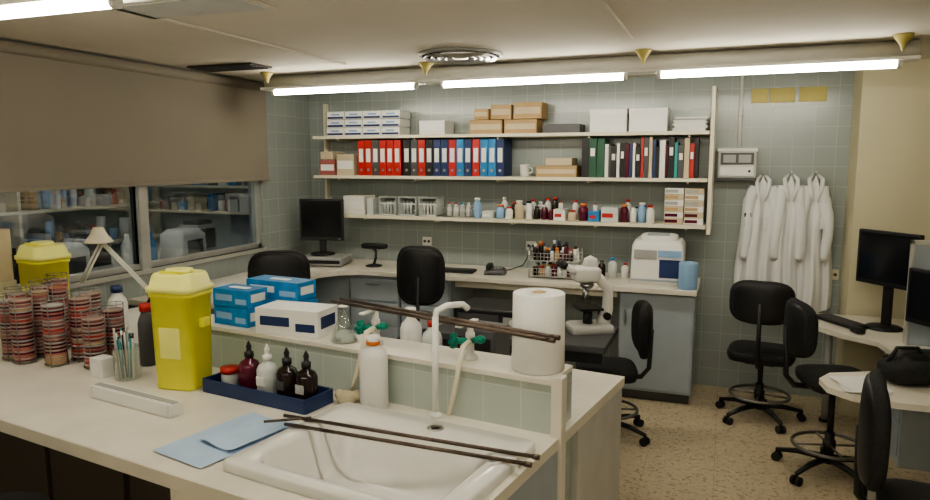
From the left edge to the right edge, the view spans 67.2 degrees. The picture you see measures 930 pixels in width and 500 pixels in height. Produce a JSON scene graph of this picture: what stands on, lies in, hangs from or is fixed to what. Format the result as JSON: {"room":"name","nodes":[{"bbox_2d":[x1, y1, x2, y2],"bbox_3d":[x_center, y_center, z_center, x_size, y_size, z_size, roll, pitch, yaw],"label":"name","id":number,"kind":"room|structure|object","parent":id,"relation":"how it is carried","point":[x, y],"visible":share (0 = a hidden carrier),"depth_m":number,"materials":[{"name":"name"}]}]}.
{"room":"laboratory","nodes":[
{"label":"laboratory","id":0,"kind":"room"},
{"bbox_2d":[22,188,130,256],"bbox_3d":[-4.910,-0.165,5.597,0.100,2.600,6.000,3,8,20],"label":"wall","id":1,"kind":"structure","parent":0,"point":[63,221],"depth_m":7.49,"materials":[{"name":"paint"}]},
{"bbox_2d":[2,39,312,308],"bbox_3d":[-3.080,0.210,2.991,0.150,2.520,8.550,3,8,20],"label":"wall","id":2,"kind":"structure","parent":0,"point":[288,121],"depth_m":6.39,"materials":[{"name":"tile"}]},
{"bbox_2d":[0,39,268,192],"bbox_3d":[-2.482,-0.772,4.119,0.068,0.840,4.300,3,8,20],"label":"roller blind","id":3,"kind":"object","parent":2,"relation":"attached to","point":[69,120],"visible":0.88,"depth_m":4.62,"materials":[{"name":"fabric"}]},
{"bbox_2d":[17,181,265,290],"bbox_3d":[-2.567,-0.288,4.197,0.110,1.100,4.270,3,8,20],"label":"window","id":4,"kind":"structure","parent":2,"relation":"in","point":[138,196],"depth_m":4.96,"materials":[{"name":"metal"}]},
{"bbox_2d":[160,187,249,248],"bbox_3d":[-2.659,-0.459,7.886,2.500,2.600,0.100,3,8,20],"label":"wall","id":5,"kind":"structure","parent":0,"point":[231,230],"depth_m":7.90,"materials":[{"name":"paint"}]},
{"bbox_2d":[148,182,248,214],"bbox_3d":[-2.568,-0.650,7.601,1.950,0.501,0.280,3,8,20],"label":"shelving","id":6,"kind":"object","parent":5,"relation":"attached to","point":[215,204],"visible":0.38,"depth_m":7.62,"materials":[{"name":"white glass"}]},
{"bbox_2d":[0,0,929,85],"bbox_3d":[0.243,-0.941,1.671,7.190,0.100,8.700,3,8,20],"label":"ceiling","id":7,"kind":"structure","parent":0,"point":[364,35],"depth_m":3.60,"materials":[{"name":"paint"}]},
{"bbox_2d":[0,0,153,19],"bbox_3d":[-0.166,-0.851,2.035,5.000,0.162,0.172,3,8,20],"label":"lamp","id":8,"kind":"object","parent":7,"relation":"attached to","point":[9,9],"visible":1,"depth_m":2.44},
{"bbox_2d":[111,0,276,19],"bbox_3d":[-1.214,-1.064,3.066,0.700,0.012,0.320,3,8,20],"label":"ceiling access panel","id":9,"kind":"object","parent":7,"relation":"attached to","point":[165,9],"depth_m":3.04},
{"bbox_2d":[187,62,271,71],"bbox_3d":[-1.696,-1.314,5.045,0.560,0.020,0.240,3,8,20],"label":"ceiling vent","id":10,"kind":"object","parent":7,"relation":"attached to","point":[248,65],"depth_m":4.98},
{"bbox_2d":[115,9,345,64],"bbox_3d":[-1.390,-1.113,3.449,0.040,0.012,3.100,3,8,20],"label":"trim","id":11,"kind":"structure","parent":7,"relation":"attached to","point":[168,20],"depth_m":3.81,"materials":[{"name":"paint"}]},
{"bbox_2d":[418,47,502,63],"bbox_3d":[-0.028,-1.232,4.459,0.540,0.034,0.540,3,8,20],"label":"air diffuser","id":12,"kind":"object","parent":7,"relation":"attached to","point":[448,55],"depth_m":4.35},
{"bbox_2d":[260,40,920,95],"bbox_3d":[0.466,-1.200,4.748,4.460,0.162,0.173,3,8,23],"label":"lamp","id":13,"kind":"object","parent":7,"relation":"attached to","point":[888,54],"visible":0.99,"depth_m":4.49,"materials":[{"name":"plastic"}]},
{"bbox_2d":[586,0,633,41],"bbox_3d":[0.632,-1.070,3.149,0.060,0.020,1.550,3,8,20],"label":"trim","id":14,"kind":"structure","parent":7,"relation":"attached to","point":[601,7],"depth_m":3.27,"materials":[{"name":"paint"}]},
{"bbox_2d":[309,70,854,396],"bbox_3d":[1.810,-0.149,5.784,7.040,2.520,0.150,3,8,20],"label":"wall","id":15,"kind":"structure","parent":0,"point":[803,138],"depth_m":5.83,"materials":[{"name":"tile"}]},
{"bbox_2d":[314,175,707,183],"bbox_3d":[0.267,-0.615,6.061,3.475,0.045,0.295,3,8,20],"label":"shelf board","id":16,"kind":"object","parent":15,"relation":"attached to","point":[340,177],"visible":0.75,"depth_m":5.87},
{"bbox_2d":[337,154,357,174],"bbox_3d":[-1.066,-0.799,6.552,0.180,0.192,0.222,3,8,20],"label":"carton","id":17,"kind":"object","parent":16,"relation":"on","point":[347,164],"visible":0.8,"depth_m":6.45,"materials":[{"name":"cardboard"}]},
{"bbox_2d":[358,139,511,176],"bbox_3d":[-0.283,-0.822,6.252,1.393,0.315,0.246,3,8,20],"label":"binders","id":18,"kind":"object","parent":16,"relation":"on","point":[451,157],"visible":1,"depth_m":6.11,"materials":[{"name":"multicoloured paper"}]},
{"bbox_2d":[536,166,581,176],"bbox_3d":[0.789,-0.661,5.870,0.340,0.092,0.222,3,8,20],"label":"carton","id":19,"kind":"object","parent":16,"relation":"on","point":[541,171],"visible":0.86,"depth_m":5.77,"materials":[{"name":"cardboard"}]},
{"bbox_2d":[581,137,699,177],"bbox_3d":[1.403,-0.742,5.617,0.900,0.317,0.241,3,8,20],"label":"books","id":20,"kind":"object","parent":16,"relation":"on","point":[600,158],"visible":1,"depth_m":5.52,"materials":[{"name":"multicoloured paper"}]},
{"bbox_2d":[344,214,705,230],"bbox_3d":[0.389,-0.253,6.061,3.215,0.045,0.295,3,8,20],"label":"shelf board","id":21,"kind":"object","parent":15,"relation":"attached to","point":[657,224],"visible":0.63,"depth_m":5.84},
{"bbox_2d":[343,195,374,214],"bbox_3d":[-0.991,-0.428,6.571,0.220,0.172,0.222,3,8,20],"label":"carton","id":22,"kind":"object","parent":21,"relation":"on","point":[353,204],"visible":0.8,"depth_m":6.47,"materials":[{"name":"cardboard"}]},
{"bbox_2d":[379,195,443,216],"bbox_3d":[-0.490,-0.404,6.386,0.570,0.170,0.180,3,8,20],"label":"racks","id":23,"kind":"object","parent":21,"relation":"on","point":[401,204],"visible":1,"depth_m":6.34,"materials":[{"name":"plastic"}]},
{"bbox_2d":[474,197,654,222],"bbox_3d":[0.813,-0.347,5.882,1.526,0.186,0.197,3,8,20],"label":"bottles","id":24,"kind":"object","parent":21,"relation":"on","point":[641,214],"visible":1,"depth_m":5.84,"materials":[{"name":"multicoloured plastic"}]},
{"bbox_2d":[664,187,704,224],"bbox_3d":[1.740,-0.352,5.551,0.293,0.280,0.183,3,8,20],"label":"boxes","id":25,"kind":"object","parent":21,"relation":"on","point":[682,205],"visible":1,"depth_m":5.47,"materials":[{"name":"cardboard"}]},
{"bbox_2d":[706,86,717,234],"bbox_3d":[1.915,-0.689,5.437,0.040,1.120,0.288,3,8,20],"label":"upright","id":26,"kind":"object","parent":15,"relation":"attached to","point":[714,88],"visible":1,"depth_m":5.32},
{"bbox_2d":[313,131,709,140],"bbox_3d":[0.267,-0.972,6.015,3.475,0.045,0.295,3,8,20],"label":"shelf board","id":27,"kind":"object","parent":26,"relation":"attached to","point":[592,135],"visible":0.85,"depth_m":5.81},
{"bbox_2d":[327,110,409,135],"bbox_3d":[-0.891,-1.161,6.439,0.754,0.218,0.224,3,8,20],"label":"boxes","id":28,"kind":"object","parent":27,"relation":"on","point":[384,122],"visible":0.94,"depth_m":6.33,"materials":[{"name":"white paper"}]},
{"bbox_2d":[419,120,453,134],"bbox_3d":[-0.251,-1.083,6.208,0.240,0.122,0.222,3,8,20],"label":"carton","id":29,"kind":"object","parent":27,"relation":"on","point":[437,126],"visible":0.8,"depth_m":6.11,"materials":[{"name":"cardboard"}]},
{"bbox_2d":[470,120,503,133],"bbox_3d":[0.212,-1.058,6.037,0.290,0.117,0.222,3,8,20],"label":"cardboard box","id":30,"kind":"object","parent":27,"relation":"on","point":[476,126],"visible":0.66,"depth_m":5.93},
{"bbox_2d":[491,104,513,119],"bbox_3d":[0.339,-1.172,5.974,0.180,0.122,0.222,3,8,20],"label":"cardboard box","id":31,"kind":"object","parent":30,"relation":"on","point":[498,112],"visible":0.67,"depth_m":5.87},
{"bbox_2d":[504,119,542,132],"bbox_3d":[0.498,-1.044,5.931,0.280,0.117,0.222,3,8,20],"label":"cardboard box","id":32,"kind":"object","parent":27,"relation":"on","point":[512,125],"visible":0.8,"depth_m":5.83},
{"bbox_2d":[513,102,547,119],"bbox_3d":[0.554,-1.170,5.893,0.240,0.137,0.222,3,8,20],"label":"cardboard box","id":33,"kind":"object","parent":32,"relation":"on","point":[522,110],"visible":0.89,"depth_m":5.80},
{"bbox_2d":[542,124,584,132],"bbox_3d":[0.822,-1.007,5.815,0.310,0.072,0.220,3,8,20],"label":"box","id":34,"kind":"object","parent":27,"relation":"on","point":[547,128],"visible":0.78,"depth_m":5.72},
{"bbox_2d":[590,108,628,131],"bbox_3d":[1.178,-1.046,5.676,0.296,0.185,0.226,3,8,20],"label":"box","id":35,"kind":"object","parent":27,"relation":"on","point":[601,120],"visible":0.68,"depth_m":5.57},
{"bbox_2d":[629,107,669,131],"bbox_3d":[1.468,-1.032,5.568,0.296,0.185,0.226,3,8,20],"label":"box","id":36,"kind":"object","parent":27,"relation":"on","point":[640,119],"visible":0.88,"depth_m":5.46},
{"bbox_2d":[672,117,708,130],"bbox_3d":[1.762,-0.977,5.453,0.263,0.106,0.214,3,8,20],"label":"paper stack","id":37,"kind":"object","parent":27,"relation":"on","point":[681,123],"visible":0.96,"depth_m":5.37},
{"bbox_2d":[716,148,757,180],"bbox_3d":[2.116,-0.665,5.448,0.290,0.250,0.135,3,8,20],"label":"control panel","id":38,"kind":"object","parent":15,"relation":"attached to","point":[734,164],"visible":1,"depth_m":5.39,"materials":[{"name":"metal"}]},
{"bbox_2d":[733,172,776,283],"bbox_3d":[2.290,-0.088,5.440,0.351,1.037,0.146,3,8,22],"label":"lab coat","id":39,"kind":"object","parent":15,"relation":"attached to","point":[753,261],"visible":0.76,"depth_m":5.40,"materials":[{"name":"fabric"}]},
{"bbox_2d":[769,87,795,102],"bbox_3d":[2.419,-1.180,5.335,0.180,0.110,0.010,3,8,20],"label":"paper notice","id":40,"kind":"object","parent":15,"relation":"attached to","point":[777,95],"visible":1,"depth_m":5.33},
{"bbox_2d":[770,170,806,297],"bbox_3d":[2.478,-0.051,5.352,0.296,1.107,0.146,3,8,20],"label":"lab coat","id":41,"kind":"object","parent":15,"relation":"attached to","point":[790,216],"visible":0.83,"depth_m":5.30,"materials":[{"name":"fabric"}]},
{"bbox_2d":[799,86,827,101],"bbox_3d":[2.615,-1.171,5.262,0.190,0.110,0.010,3,8,20],"label":"paper notice","id":42,"kind":"object","parent":15,"relation":"attached to","point":[806,94],"visible":1,"depth_m":5.26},
{"bbox_2d":[796,170,833,312],"bbox_3d":[2.634,-0.061,5.309,0.313,1.077,0.155,3,8,25],"label":"lab coat","id":43,"kind":"object","parent":15,"relation":"attached to","point":[814,273],"visible":0.81,"depth_m":5.27,"materials":[{"name":"fabric"}]},
{"bbox_2d":[619,384,929,499],"bbox_3d":[0.243,1.658,2.005,7.190,0.100,8.700,3,8,20],"label":"floor","id":44,"kind":"structure","parent":0,"point":[691,454],"depth_m":4.45,"materials":[{"name":"stone"}]},
{"bbox_2d":[0,491,50,499],"bbox_3d":[-1.534,1.202,2.349,0.528,0.692,0.505,3,8,20],"label":"stool","id":45,"kind":"object","parent":44,"relation":"on","point":[27,495],"visible":1,"depth_m":2.41,"materials":[{"name":"black plastic"}]},
{"bbox_2d":[248,250,310,278],"bbox_3d":[-1.269,0.602,4.849,0.617,1.270,0.609,-2,8,-14],"label":"office chair","id":46,"kind":"object","parent":44,"relation":"on","point":[286,263],"visible":0.16,"depth_m":4.51,"materials":[{"name":"black plastic"}]},
{"bbox_2d":[0,307,624,499],"bbox_3d":[-1.081,0.891,3.202,3.212,1.115,1.625,4,8,29],"label":"lab bench","id":47,"kind":"object","parent":44,"relation":"on","point":[58,441],"visible":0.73,"depth_m":2.67,"materials":[{"name":"laminate"}]},
{"bbox_2d":[0,228,16,337],"bbox_3d":[-2.569,0.183,3.747,0.161,0.580,0.240,3,8,20],"label":"carton","id":48,"kind":"object","parent":47,"relation":"on","point":[6,263],"visible":0.56,"depth_m":3.77,"materials":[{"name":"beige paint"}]},
{"bbox_2d":[0,279,70,364],"bbox_3d":[-2.064,0.342,3.402,0.214,0.352,0.317,6,9,38],"label":"dish rack","id":49,"kind":"object","parent":47,"relation":"on","point":[21,331],"visible":0.71,"depth_m":3.31,"materials":[{"name":"plastic"}]},
{"bbox_2d":[3,272,68,298],"bbox_3d":[-2.216,0.311,3.643,0.127,0.352,0.327,4,8,29],"label":"dish rack","id":50,"kind":"object","parent":47,"relation":"on","point":[58,279],"visible":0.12,"depth_m":3.63,"materials":[{"name":"metal"}]},
{"bbox_2d":[14,240,70,296],"bbox_3d":[-2.292,0.207,3.828,0.234,0.510,0.212,4,8,29],"label":"bin","id":51,"kind":"object","parent":47,"relation":"on","point":[34,259],"visible":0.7,"depth_m":3.74,"materials":[{"name":"plastic"}]},
{"bbox_2d":[39,285,101,367],"bbox_3d":[-1.862,0.358,3.348,0.167,0.334,0.307,4,8,29],"label":"dish rack","id":52,"kind":"object","parent":47,"relation":"on","point":[54,335],"visible":0.7,"depth_m":3.26,"materials":[{"name":"metal"}]},
{"bbox_2d":[80,301,124,368],"bbox_3d":[-1.682,0.395,3.264,0.104,0.283,0.215,2,8,19],"label":"dish rack","id":53,"kind":"object","parent":47,"relation":"on","point":[97,330],"visible":0.77,"depth_m":3.20,"materials":[{"name":"metal"}]},
{"bbox_2d":[89,354,115,378],"bbox_3d":[-1.607,0.515,3.104,0.080,0.085,0.071,4,8,29],"label":"carton","id":54,"kind":"object","parent":47,"relation":"on","point":[103,365],"visible":1,"depth_m":3.08,"materials":[{"name":"white paper"}]},
{"bbox_2d":[79,227,147,288],"bbox_3d":[-2.038,0.143,4.133,0.532,0.560,0.162,-1,7,-6],"label":"lamp","id":55,"kind":"object","parent":47,"relation":"on","point":[98,235],"visible":0.61,"depth_m":4.12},
{"bbox_2d":[107,284,129,331],"bbox_3d":[-1.819,0.333,3.672,0.100,0.301,0.100,4,8,29],"label":"bottle","id":56,"kind":"object","parent":47,"relation":"on","point":[116,290],"visible":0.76,"depth_m":3.64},
{"bbox_2d":[113,327,134,378],"bbox_3d":[-1.479,0.448,3.059,0.116,0.229,0.116,4,8,29],"label":"beaker","id":57,"kind":"object","parent":47,"relation":"on","point":[124,347],"visible":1,"depth_m":3.04,"materials":[{"name":"clear glass"}]},
{"bbox_2d":[91,382,182,417],"bbox_3d":[-1.284,0.580,2.724,0.470,0.053,0.062,4,8,29],"label":"box","id":58,"kind":"object","parent":47,"relation":"on","point":[162,406],"visible":1,"depth_m":2.69,"materials":[{"name":"white plastic"}]},
{"bbox_2d":[137,302,155,366],"bbox_3d":[-1.479,0.391,3.259,0.080,0.291,0.080,4,8,29],"label":"bottle","id":59,"kind":"object","parent":47,"relation":"on","point":[145,330],"visible":0.81,"depth_m":3.23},
{"bbox_2d":[145,267,213,390],"bbox_3d":[-1.188,0.325,2.951,0.234,0.500,0.196,2,8,15],"label":"bin","id":60,"kind":"object","parent":47,"relation":"on","point":[180,297],"visible":0.97,"depth_m":2.88,"materials":[{"name":"plastic"}]},
{"bbox_2d":[153,412,298,467],"bbox_3d":[-0.807,0.638,2.402,0.250,0.022,0.420,5,9,33],"label":"paper","id":61,"kind":"object","parent":47,"relation":"on","point":[201,449],"visible":0.98,"depth_m":2.36,"materials":[{"name":"paper"}]},
{"bbox_2d":[214,305,255,327],"bbox_3d":[-1.036,0.295,3.240,0.212,0.086,0.132,4,8,29],"label":"glove box","id":62,"kind":"object","parent":47,"relation":"on","point":[232,316],"visible":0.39,"depth_m":3.17,"materials":[{"name":"cardboard"}]},
{"bbox_2d":[213,284,267,308],"bbox_3d":[-1.036,0.211,3.229,0.212,0.081,0.132,4,8,26],"label":"glove box","id":63,"kind":"object","parent":62,"relation":"on","point":[231,295],"visible":0.9,"depth_m":3.18,"materials":[{"name":"cardboard"}]},
{"bbox_2d":[202,373,332,414],"bbox_3d":[-0.802,0.566,2.828,0.560,0.055,0.170,4,8,29],"label":"tray","id":64,"kind":"object","parent":47,"relation":"on","point":[212,384],"visible":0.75,"depth_m":2.73,"materials":[{"name":"plastic"}]},
{"bbox_2d":[220,364,238,384],"bbox_3d":[-0.981,0.524,2.923,0.076,0.080,0.076,4,8,29],"label":"jar","id":65,"kind":"object","parent":64,"relation":"in","point":[229,373],"visible":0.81,"depth_m":2.90,"materials":[{"name":"plastic"}]},
{"bbox_2d":[238,340,259,389],"bbox_3d":[-0.881,0.470,2.859,0.086,0.205,0.088,4,8,29],"label":"dropper bottle","id":66,"kind":"object","parent":64,"relation":"in","point":[247,374],"visible":0.88,"depth_m":2.83,"materials":[{"name":"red plastic"}]},
{"bbox_2d":[256,344,277,393],"bbox_3d":[-0.794,0.476,2.811,0.086,0.205,0.088,4,8,29],"label":"dropper bottle","id":67,"kind":"object","parent":64,"relation":"in","point":[266,371],"visible":0.91,"depth_m":2.78,"materials":[{"name":"plastic"}]},
{"bbox_2d":[276,347,297,397],"bbox_3d":[-0.702,0.482,2.760,0.086,0.205,0.088,4,8,29],"label":"dropper bottle","id":68,"kind":"object","parent":64,"relation":"in","point":[286,374],"visible":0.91,"depth_m":2.73,"materials":[{"name":"orange glass"}]},
{"bbox_2d":[295,351,317,399],"bbox_3d":[-0.614,0.489,2.712,0.086,0.205,0.088,4,8,29],"label":"dropper bottle","id":69,"kind":"object","parent":64,"relation":"in","point":[306,379],"visible":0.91,"depth_m":2.69,"materials":[{"name":"orange glass"}]},
{"bbox_2d":[255,300,337,338],"bbox_3d":[-0.738,0.301,3.075,0.312,0.116,0.172,3,8,19],"label":"box","id":70,"kind":"object","parent":47,"relation":"on","point":[278,317],"visible":1,"depth_m":3.01,"materials":[{"name":"cardboard"}]},
{"bbox_2d":[332,305,356,342],"bbox_3d":[-0.504,0.305,2.910,0.116,0.151,0.116,4,8,29],"label":"flask","id":71,"kind":"object","parent":47,"relation":"on","point":[344,335],"visible":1,"depth_m":2.88,"materials":[{"name":"clear glass"}]},
{"bbox_2d":[331,297,560,343],"bbox_3d":[-0.123,0.257,2.662,1.090,0.018,0.069,6,9,37],"label":"rods","id":72,"kind":"object","parent":71,"relation":"on","point":[551,338],"visible":0.91,"depth_m":2.59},
{"bbox_2d":[350,307,387,390],"bbox_3d":[-0.384,0.411,2.837,0.145,0.335,0.174,4,8,29],"label":"tap","id":73,"kind":"object","parent":47,"relation":"on","point":[375,326],"visible":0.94,"depth_m":2.81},
{"bbox_2d":[359,334,388,408],"bbox_3d":[-0.351,0.466,2.690,0.110,0.287,0.110,4,8,29],"label":"wash bottle","id":74,"kind":"object","parent":47,"relation":"on","point":[373,359],"visible":0.91,"depth_m":2.65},
{"bbox_2d":[223,402,534,499],"bbox_3d":[-0.259,0.739,2.247,0.800,0.211,0.620,4,8,29],"label":"sink","id":75,"kind":"object","parent":47,"relation":"in","point":[317,465],"visible":0.95,"depth_m":2.35,"materials":[{"name":"ceramic"}]},
{"bbox_2d":[264,414,539,467],"bbox_3d":[-0.234,0.618,2.316,0.980,0.018,0.102,3,8,21],"label":"rods","id":76,"kind":"object","parent":75,"relation":"on","point":[288,417],"visible":1,"depth_m":2.28,"materials":[{"name":"metal"}]},
{"bbox_2d":[400,307,421,342],"bbox_3d":[-0.240,0.404,3.122,0.100,0.301,0.100,4,8,29],"label":"plastic bottle","id":77,"kind":"object","parent":47,"relation":"on","point":[410,329],"visible":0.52,"depth_m":3.08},
{"bbox_2d":[430,301,469,418],"bbox_3d":[-0.058,0.405,2.617,0.168,0.426,0.044,-5,9,-35],"label":"tap","id":78,"kind":"object","parent":47,"relation":"on","point":[435,414],"visible":1,"depth_m":2.58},
{"bbox_2d":[447,318,485,415],"bbox_3d":[-0.006,0.438,2.626,0.154,0.334,0.150,-2,8,-18],"label":"tap","id":79,"kind":"object","parent":47,"relation":"on","point":[467,343],"visible":0.95,"depth_m":2.60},
{"bbox_2d":[454,320,509,355],"bbox_3d":[0.072,0.444,3.050,0.200,0.240,0.170,4,8,29],"label":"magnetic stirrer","id":80,"kind":"object","parent":47,"relation":"on","point":[496,343],"visible":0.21,"depth_m":2.97,"materials":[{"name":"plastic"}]},
{"bbox_2d":[511,288,564,375],"bbox_3d":[0.265,0.289,2.525,0.192,0.282,0.192,4,8,29],"label":"paper towel roll","id":81,"kind":"object","parent":47,"relation":"on","point":[542,310],"visible":1,"depth_m":2.45,"materials":[{"name":"paper"}]},
{"bbox_3d":[-0.890,0.421,3.417,0.361,0.191,0.161,4,8,29],"label":"carton","id":82,"kind":"object","parent":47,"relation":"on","visible":0},
{"bbox_2d":[268,297,317,302],"bbox_3d":[-0.890,0.275,3.398,0.342,0.101,0.142,4,8,29],"label":"glove box","id":83,"kind":"object","parent":82,"relation":"on","point":[314,299],"visible":0.06,"depth_m":3.33,"materials":[{"name":"cardboard"}]},
{"bbox_2d":[246,275,315,300],"bbox_3d":[-0.890,0.182,3.386,0.322,0.086,0.132,4,8,27],"label":"glove box","id":84,"kind":"object","parent":83,"relation":"on","point":[278,287],"visible":0.87,"depth_m":3.32,"materials":[{"name":"cardboard"}]},
{"bbox_2d":[128,258,699,403],"bbox_3d":[-0.202,0.728,5.315,3.655,0.900,2.320,3,8,20],"label":"lab bench","id":85,"kind":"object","parent":44,"relation":"on","point":[670,377],"depth_m":5.50,"materials":[{"name":"laminate"}]},
{"bbox_2d":[306,253,351,266],"bbox_3d":[-1.278,0.090,6.411,0.400,0.085,0.325,1,7,9],"label":"desktop computer","id":86,"kind":"object","parent":85,"relation":"on","point":[338,259],"visible":0.74,"depth_m":6.26,"materials":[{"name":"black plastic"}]},
{"bbox_2d":[299,199,343,255],"bbox_3d":[-1.308,-0.209,6.408,0.354,0.520,0.230,4,9,31],"label":"computer monitor","id":87,"kind":"object","parent":86,"relation":"on","point":[322,220],"visible":1,"depth_m":6.38,"materials":[{"name":"black plastic"}]},
{"bbox_2d":[528,240,582,277],"bbox_3d":[0.734,0.075,5.675,0.407,0.303,0.168,3,8,20],"label":"rack","id":88,"kind":"object","parent":85,"relation":"on","point":[540,252],"visible":0.77,"depth_m":5.64,"materials":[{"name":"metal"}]},
{"bbox_2d":[630,232,685,286],"bbox_3d":[1.518,0.058,5.481,0.390,0.385,0.366,3,8,20],"label":"blood analyzer","id":89,"kind":"object","parent":85,"relation":"on","point":[656,257],"visible":0.93,"depth_m":5.33,"materials":[{"name":"white plastic"}]},
{"bbox_2d":[678,261,697,290],"bbox_3d":[1.651,0.190,5.182,0.136,0.200,0.136,3,8,20],"label":"paper towel roll","id":90,"kind":"object","parent":85,"relation":"on","point":[688,270],"visible":1,"depth_m":5.13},
{"bbox_2d":[397,245,444,338],"bbox_3d":[-0.274,0.558,5.267,0.617,1.250,0.609,2,8,12],"label":"office chair","id":91,"kind":"object","parent":44,"relation":"on","point":[420,269],"visible":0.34,"depth_m":4.94,"materials":[{"name":"black plastic"}]},
{"bbox_2d":[439,323,618,364],"bbox_3d":[0.383,0.891,4.515,1.100,0.780,0.555,3,8,20],"label":"table","id":92,"kind":"object","parent":44,"relation":"on","point":[590,349],"visible":0.25,"depth_m":4.12,"materials":[{"name":"black plastic"}]},
{"bbox_2d":[454,297,512,326],"bbox_3d":[0.222,0.423,4.540,0.500,0.140,0.370,3,8,20],"label":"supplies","id":93,"kind":"object","parent":92,"relation":"on","point":[484,309],"visible":0.37,"depth_m":4.42,"materials":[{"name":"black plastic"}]},
{"bbox_2d":[556,255,613,334],"bbox_3d":[0.754,0.272,4.385,0.366,0.480,0.200,-1,7,-9],"label":"microscope","id":94,"kind":"object","parent":92,"relation":"on","point":[588,273],"visible":0.99,"depth_m":4.35,"materials":[{"name":"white plastic"}]},
{"bbox_2d":[576,300,653,446],"bbox_3d":[0.952,0.795,4.714,0.609,0.920,0.617,1,7,6],"label":"office chair","id":95,"kind":"object","parent":44,"relation":"on","point":[642,331],"visible":0.63,"depth_m":4.59,"materials":[{"name":"fabric"}]},
{"bbox_2d":[715,280,805,433],"bbox_3d":[2.123,0.697,5.005,0.617,1.040,0.609,4,8,28],"label":"office chair","id":96,"kind":"object","parent":44,"relation":"on","point":[760,303],"visible":0.91,"depth_m":4.80,"materials":[{"name":"leather"}]},
{"bbox_2d":[771,298,867,496],"bbox_3d":[2.162,0.810,4.092,0.609,1.050,0.617,1,7,5],"label":"office chair","id":97,"kind":"object","parent":44,"relation":"on","point":[800,330],"visible":0.72,"depth_m":4.06,"materials":[{"name":"black plastic"}]},
{"bbox_2d":[816,313,929,499],"bbox_3d":[2.854,0.978,3.964,1.720,0.750,1.970,3,8,20],"label":"office desk","id":98,"kind":"object","parent":44,"relation":"on","point":[904,397],"visible":0.47,"depth_m":4.16,"materials":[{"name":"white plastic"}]},
{"bbox_2d":[817,313,867,328],"bbox_3d":[2.542,0.482,4.744,0.130,0.026,0.360,-1,7,-11],"label":"keyboard","id":99,"kind":"object","parent":98,"relation":"on","point":[844,322],"visible":0.93,"depth_m":4.71,"materials":[{"name":"black plastic"}]},
{"bbox_2d":[829,376,893,393],"bbox_3d":[1.933,0.660,3.425,0.222,0.011,0.278,1,7,10],"label":"paper sheets","id":100,"kind":"object","parent":98,"relation":"on","point":[853,384],"visible":0.71,"depth_m":3.43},
{"bbox_2d":[856,228,924,332],"bbox_3d":[2.751,0.203,4.565,0.230,0.650,0.421,1,7,9],"label":"computer monitor","id":101,"kind":"object","parent":98,"relation":"on","point":[883,256],"visible":0.79,"depth_m":4.56,"materials":[{"name":"black plastic"}]},
{"bbox_2d":[876,346,929,385],"bbox_3d":[2.201,0.570,3.474,0.260,0.179,0.220,0,7,3],"label":"camera bag","id":102,"kind":"object","parent":98,"relation":"on","point":[906,365],"visible":0.98,"depth_m":3.42,"materials":[{"name":"black fabric"}]},
{"bbox_2d":[902,240,929,345],"bbox_3d":[3.142,0.277,3.996,1.065,0.629,0.060,3,8,20],"label":"divider","id":103,"kind":"object","parent":98,"relation":"on","point":[919,257],"visible":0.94,"depth_m":4.16,"materials":[{"name":"metal"}]},
{"bbox_2d":[905,267,929,353],"bbox_3d":[2.641,0.367,3.917,0.230,0.490,0.354,-7,10,-42],"label":"computer monitor","id":104,"kind":"object","parent":98,"relation":"on","point":[918,293],"visible":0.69,"depth_m":4.01,"materials":[{"name":"black plastic"}]},
{"bbox_2d":[853,369,929,499],"bbox_3d":[1.849,1.006,2.724,0.609,1.010,0.617,4,8,28],"label":"office chair","id":105,"kind":"object","parent":44,"relation":"on","point":[873,429],"visible":1,"depth_m":2.69,"materials":[{"name":"black plastic"}]},
{"bbox_2d":[883,352,929,471],"bbox_3d":[3.026,0.951,4.364,0.678,0.700,0.600,3,8,20],"label":"drawer pedestal","id":106,"kind":"object","parent":44,"relation":"on","point":[910,430],"visible":0.23,"depth_m":4.20,"materials":[{"name":"metal"}]},
{"bbox_2d":[835,59,929,416],"bbox_3d":[3.841,-0.017,4.755,2.210,2.520,0.370,3,8,20],"label":"wall column","id":107,"kind":"structure","parent":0,"point":[888,180],"depth_m":4.84,"materials":[{"name":"beige paint"}]},
{"bbox_3d":[-3.692,1.207,5.314,2.500,0.050,6.000,3,8,20],"label":"floor","id":108,"kind":"structure","parent":0,"visible":0},
{"bbox_2d":[0,186,162,253],"bbox_3d":[-4.556,0.112,5.795,0.350,2.000,5.150,3,8,20],"label":"shelving","id":109,"kind":"object","parent":108,"relation":"on","point":[13,205],"visible":0.43,"depth_m":6.93,"materials":[{"name":"glass"}]},
{"bbox_2d":[113,251,159,266],"bbox_3d":[-3.376,0.738,5.242,1.300,0.900,4.800,3,8,20],"label":"table","id":110,"kind":"object","parent":108,"relation":"on","point":[115,263],"visible":0.02,"depth_m":6.61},
{"bbox_2d":[59,242,91,274],"bbox_3d":[-3.154,0.103,5.465,0.300,0.300,0.340,3,8,20],"label":"centrifuge","id":111,"kind":"object","parent":110,"relation":"on","point":[80,254],"visible":0.29,"depth_m":5.45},
{"bbox_2d":[63,231,112,270],"bbox_3d":[-3.192,0.021,5.942,0.245,0.340,0.280,3,8,20],"label":"spectrophotometer","id":112,"kind":"object","parent":110,"relation":"on","point":[104,260],"visible":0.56,"depth_m":5.87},
{"bbox_2d":[121,231,157,264],"bbox_3d":[-2.938,-0.006,6.316,0.110,0.300,0.370,3,8,20],"label":"plastic bottles","id":113,"kind":"object","parent":110,"relation":"on","point":[126,246],"visible":0.34,"depth_m":6.16},
{"bbox_2d":[160,227,206,258],"bbox_3d":[-2.692,-0.055,6.691,0.300,0.300,0.340,3,8,20],"label":"centrifuge","id":114,"kind":"object","parent":110,"relation":"on","point":[183,240],"visible":0.8,"depth_m":6.56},
{"bbox_2d":[179,219,216,250],"bbox_3d":[-2.731,-0.136,7.169,0.245,0.340,0.280,3,8,20],"label":"spectrophotometer","id":115,"kind":"object","parent":110,"relation":"on","point":[209,228],"visible":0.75,"depth_m":7.13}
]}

